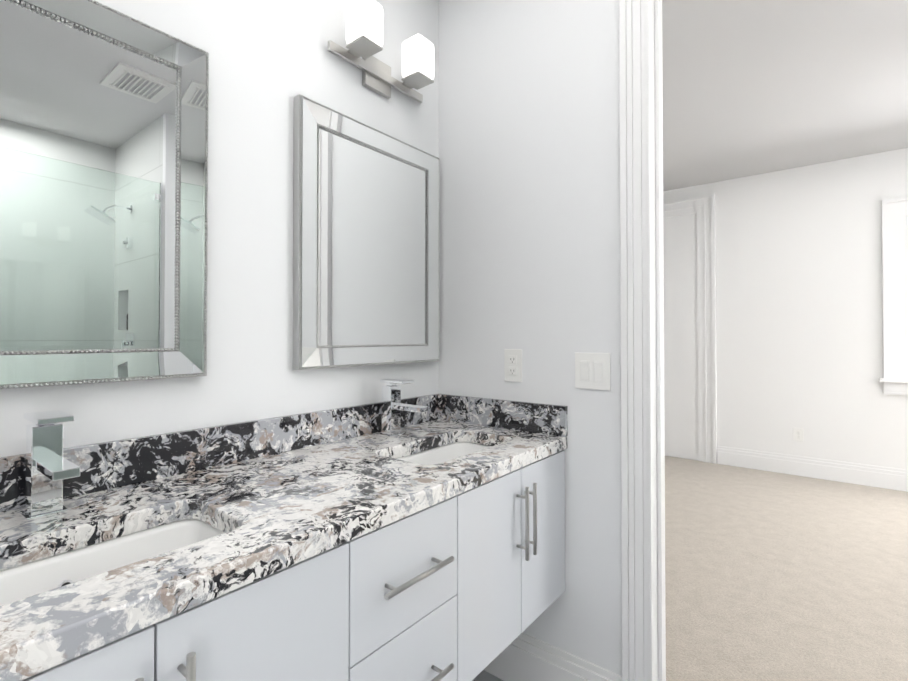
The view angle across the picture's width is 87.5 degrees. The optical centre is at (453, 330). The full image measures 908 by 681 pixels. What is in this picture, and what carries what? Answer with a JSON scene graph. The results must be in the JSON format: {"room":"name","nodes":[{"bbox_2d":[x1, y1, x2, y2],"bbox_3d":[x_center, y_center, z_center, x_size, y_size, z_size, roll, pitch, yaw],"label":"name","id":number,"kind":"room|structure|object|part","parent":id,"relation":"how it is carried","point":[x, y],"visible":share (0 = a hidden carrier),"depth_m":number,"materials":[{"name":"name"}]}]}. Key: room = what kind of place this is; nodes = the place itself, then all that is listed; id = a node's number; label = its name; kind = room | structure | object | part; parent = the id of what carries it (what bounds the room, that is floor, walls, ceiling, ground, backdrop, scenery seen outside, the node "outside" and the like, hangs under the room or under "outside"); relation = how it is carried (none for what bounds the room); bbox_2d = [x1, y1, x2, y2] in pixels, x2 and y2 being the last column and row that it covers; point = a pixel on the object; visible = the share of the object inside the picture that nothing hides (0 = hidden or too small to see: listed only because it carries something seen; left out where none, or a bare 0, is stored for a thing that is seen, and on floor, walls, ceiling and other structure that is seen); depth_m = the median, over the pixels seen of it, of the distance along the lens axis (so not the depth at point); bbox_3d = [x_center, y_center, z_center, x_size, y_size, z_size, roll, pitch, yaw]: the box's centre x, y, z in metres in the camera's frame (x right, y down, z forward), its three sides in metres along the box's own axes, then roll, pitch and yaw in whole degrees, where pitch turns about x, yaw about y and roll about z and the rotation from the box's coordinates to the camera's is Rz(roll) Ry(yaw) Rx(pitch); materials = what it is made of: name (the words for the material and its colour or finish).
{"room":"bathroom","nodes":[
{"label":"bathroom","id":0,"kind":"room"},
{"bbox_2d":[0,0,438,456],"bbox_3d":[-0.866,-0.128,1.005,0.120,2.740,2.440,-1,-1,38],"label":"wall","id":1,"kind":"structure","parent":0,"point":[269,60],"depth_m":1.31,"materials":[{"name":"white paint"}]},
{"bbox_2d":[0,0,208,388],"bbox_3d":[-0.820,-0.294,0.940,0.033,0.808,0.636,-1,-1,38],"label":"mirror","id":2,"kind":"object","parent":1,"relation":"attached to","point":[104,113],"visible":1,"depth_m":1.01,"materials":[{"name":"silver metal"}]},
{"bbox_2d":[0,446,567,680],"bbox_3d":[-0.327,0.619,1.102,0.588,0.470,1.596,-1,-1,38],"label":"bathroom vanity","id":3,"kind":"object","parent":1,"relation":"attached to","point":[392,536],"depth_m":0.93,"materials":[{"name":"white paint"}]},
{"bbox_2d":[0,418,567,677],"bbox_3d":[-0.339,0.364,1.117,0.560,0.040,1.600,-1,-1,38],"label":"countertop","id":4,"kind":"structure","parent":3,"relation":"on","point":[280,505],"depth_m":0.90,"materials":[{"name":"multicoloured stone"}]},
{"bbox_2d":[16,410,83,517],"bbox_3d":[-0.723,0.248,0.855,0.180,0.186,0.060,-1,-1,38],"label":"faucet","id":5,"kind":"object","parent":4,"relation":"on","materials":[{"name":"grey metal"}]},
{"bbox_2d":[0,506,231,601],"bbox_3d":[-0.577,0.446,0.738,0.285,0.158,0.480,-1,-1,38],"label":"sink","id":6,"kind":"object","parent":4,"relation":"in","point":[35,570],"depth_m":0.85,"materials":[{"name":"white ceramic"}]},
{"bbox_2d":[380,378,427,437],"bbox_3d":[-0.164,0.256,1.561,0.180,0.186,0.060,-1,-1,38],"label":"faucet","id":7,"kind":"object","parent":4,"relation":"on","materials":[{"name":"grey metal"}]},
{"bbox_2d":[388,438,495,465],"bbox_3d":[-0.019,0.455,1.443,0.285,0.158,0.480,-1,-1,38],"label":"sink","id":8,"kind":"object","parent":4,"relation":"in","point":[451,447],"depth_m":1.60,"materials":[{"name":"white ceramic"}]},
{"bbox_2d":[0,394,567,511],"bbox_3d":[-0.339,0.294,1.118,0.560,0.100,1.600,-1,-1,38],"label":"backsplash","id":9,"kind":"structure","parent":1,"relation":"attached to","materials":[{"name":"stone"}]},
{"bbox_2d":[292,94,439,369],"bbox_3d":[-0.265,-0.286,1.641,0.033,0.808,0.636,-1,-1,38],"label":"mirror","id":10,"kind":"object","parent":1,"relation":"attached to","point":[366,244],"visible":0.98,"depth_m":1.57,"materials":[{"name":"silver metal"}]},
{"bbox_3d":[-0.263,-0.286,1.639,0.004,0.670,0.498,-1,-1,38],"label":"glass","id":11,"kind":"part","parent":10,"relation":"part of","materials":[{"name":"white"}]},
{"bbox_2d":[328,0,433,102],"bbox_3d":[-0.223,-0.938,1.622,0.134,0.205,0.430,-1,-1,38],"label":"sconce","id":12,"kind":"object","parent":1,"relation":"attached to","point":[364,29],"visible":1,"depth_m":1.61,"materials":[{"name":"white glass"}]},
{"bbox_3d":[-0.284,-0.974,1.512,0.092,0.136,0.092,-1,-1,38],"label":"lamp shade","id":13,"kind":"part","parent":12,"relation":"part of","materials":[{"name":"white glass"}]},
{"bbox_3d":[-0.129,-0.971,1.708,0.092,0.136,0.092,-1,-1,38],"label":"lamp shade","id":14,"kind":"part","parent":12,"relation":"part of","materials":[{"name":"white glass"}]},
{"bbox_2d":[472,670,502,680],"bbox_3d":[0.494,1.280,-0.050,3.540,0.100,2.500,-1,-1,38],"label":"floor","id":15,"kind":"structure","parent":0,"point":[483,675],"depth_m":1.71,"materials":[{"name":"grey tile"}]},
{"bbox_2d":[439,0,621,675],"bbox_3d":[-0.225,-0.114,2.130,2.130,2.740,0.120,-1,-1,38],"label":"wall","id":16,"kind":"structure","parent":0,"point":[529,161],"depth_m":1.62,"materials":[{"name":"white paint"}]},
{"bbox_2d":[504,349,521,381],"bbox_3d":[0.211,0.124,1.699,0.072,0.116,0.008,-1,-1,38],"label":"outlet","id":17,"kind":"object","parent":16,"relation":"attached to","point":[512,365],"visible":1,"depth_m":1.70,"materials":[{"name":"white plastic"}]},
{"bbox_2d":[484,632,621,680],"bbox_3d":[0.235,1.156,1.661,0.713,0.190,0.020,-1,-1,38],"label":"baseboard","id":18,"kind":"structure","parent":16,"relation":"attached to","point":[522,656],"depth_m":1.59,"materials":[{"name":"white wood"}]},
{"bbox_2d":[575,352,610,389],"bbox_3d":[0.441,0.129,1.516,0.116,0.116,0.011,-1,-1,38],"label":"double light switch","id":19,"kind":"object","parent":16,"relation":"attached to","point":[592,370],"visible":1,"depth_m":1.51,"materials":[{"name":"white plastic"}]},
{"bbox_2d":[662,0,907,190],"bbox_3d":[2.626,-1.542,2.276,6.440,0.120,3.860,-1,-1,38],"label":"ceiling","id":20,"kind":"structure","parent":0,"point":[753,87],"depth_m":2.84,"materials":[{"name":"white paint"}]},
{"bbox_2d":[663,148,907,469],"bbox_3d":[3.786,-0.094,3.725,6.440,2.740,0.120,-1,-1,38],"label":"wall","id":21,"kind":"structure","parent":0,"point":[799,305],"depth_m":4.18,"materials":[{"name":"white paint"}]},
{"bbox_2d":[663,194,716,463],"bbox_3d":[2.098,-0.019,4.963,1.135,2.620,0.032,-1,-1,38],"label":"door frame","id":22,"kind":"structure","parent":21,"relation":"attached to","point":[680,347],"depth_m":4.75,"materials":[{"name":"white wood"}]},
{"bbox_2d":[793,428,803,441],"bbox_3d":[3.056,0.922,4.208,0.072,0.116,0.008,-1,-1,38],"label":"outlet","id":23,"kind":"object","parent":21,"relation":"attached to","point":[798,434],"visible":1,"depth_m":4.20,"materials":[{"name":"white plastic"}]},
{"bbox_2d":[718,446,907,491],"bbox_3d":[4.365,1.184,3.163,4.615,0.170,0.018,-1,-1,38],"label":"baseboard","id":24,"kind":"structure","parent":21,"relation":"attached to","point":[871,475],"depth_m":4.10,"materials":[{"name":"white wood"}]},
{"bbox_2d":[879,197,907,395],"bbox_3d":[3.982,-0.278,3.531,1.230,1.578,0.165,-1,-1,38],"label":"bedroom window","id":25,"kind":"structure","parent":21,"relation":"in","point":[895,281],"depth_m":3.81,"materials":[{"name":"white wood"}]},
{"bbox_2d":[665,456,907,680],"bbox_3d":[2.644,1.308,2.265,6.440,0.100,3.800,-1,-1,38],"label":"floor","id":26,"kind":"structure","parent":0,"point":[772,576],"depth_m":2.42,"materials":[{"name":"beige carpet"}]},
{"bbox_3d":[0.983,-1.354,1.189,0.950,0.282,0.120,-1,-1,38],"label":"wall","id":27,"kind":"structure","parent":0,"visible":0},
{"bbox_2d":[619,0,665,680],"bbox_3d":[0.983,-0.018,1.173,1.084,2.525,0.168,-1,-1,38],"label":"door frame","id":28,"kind":"structure","parent":27,"relation":"attached to","point":[642,361],"depth_m":1.43,"materials":[{"name":"white wood"}]}
]}

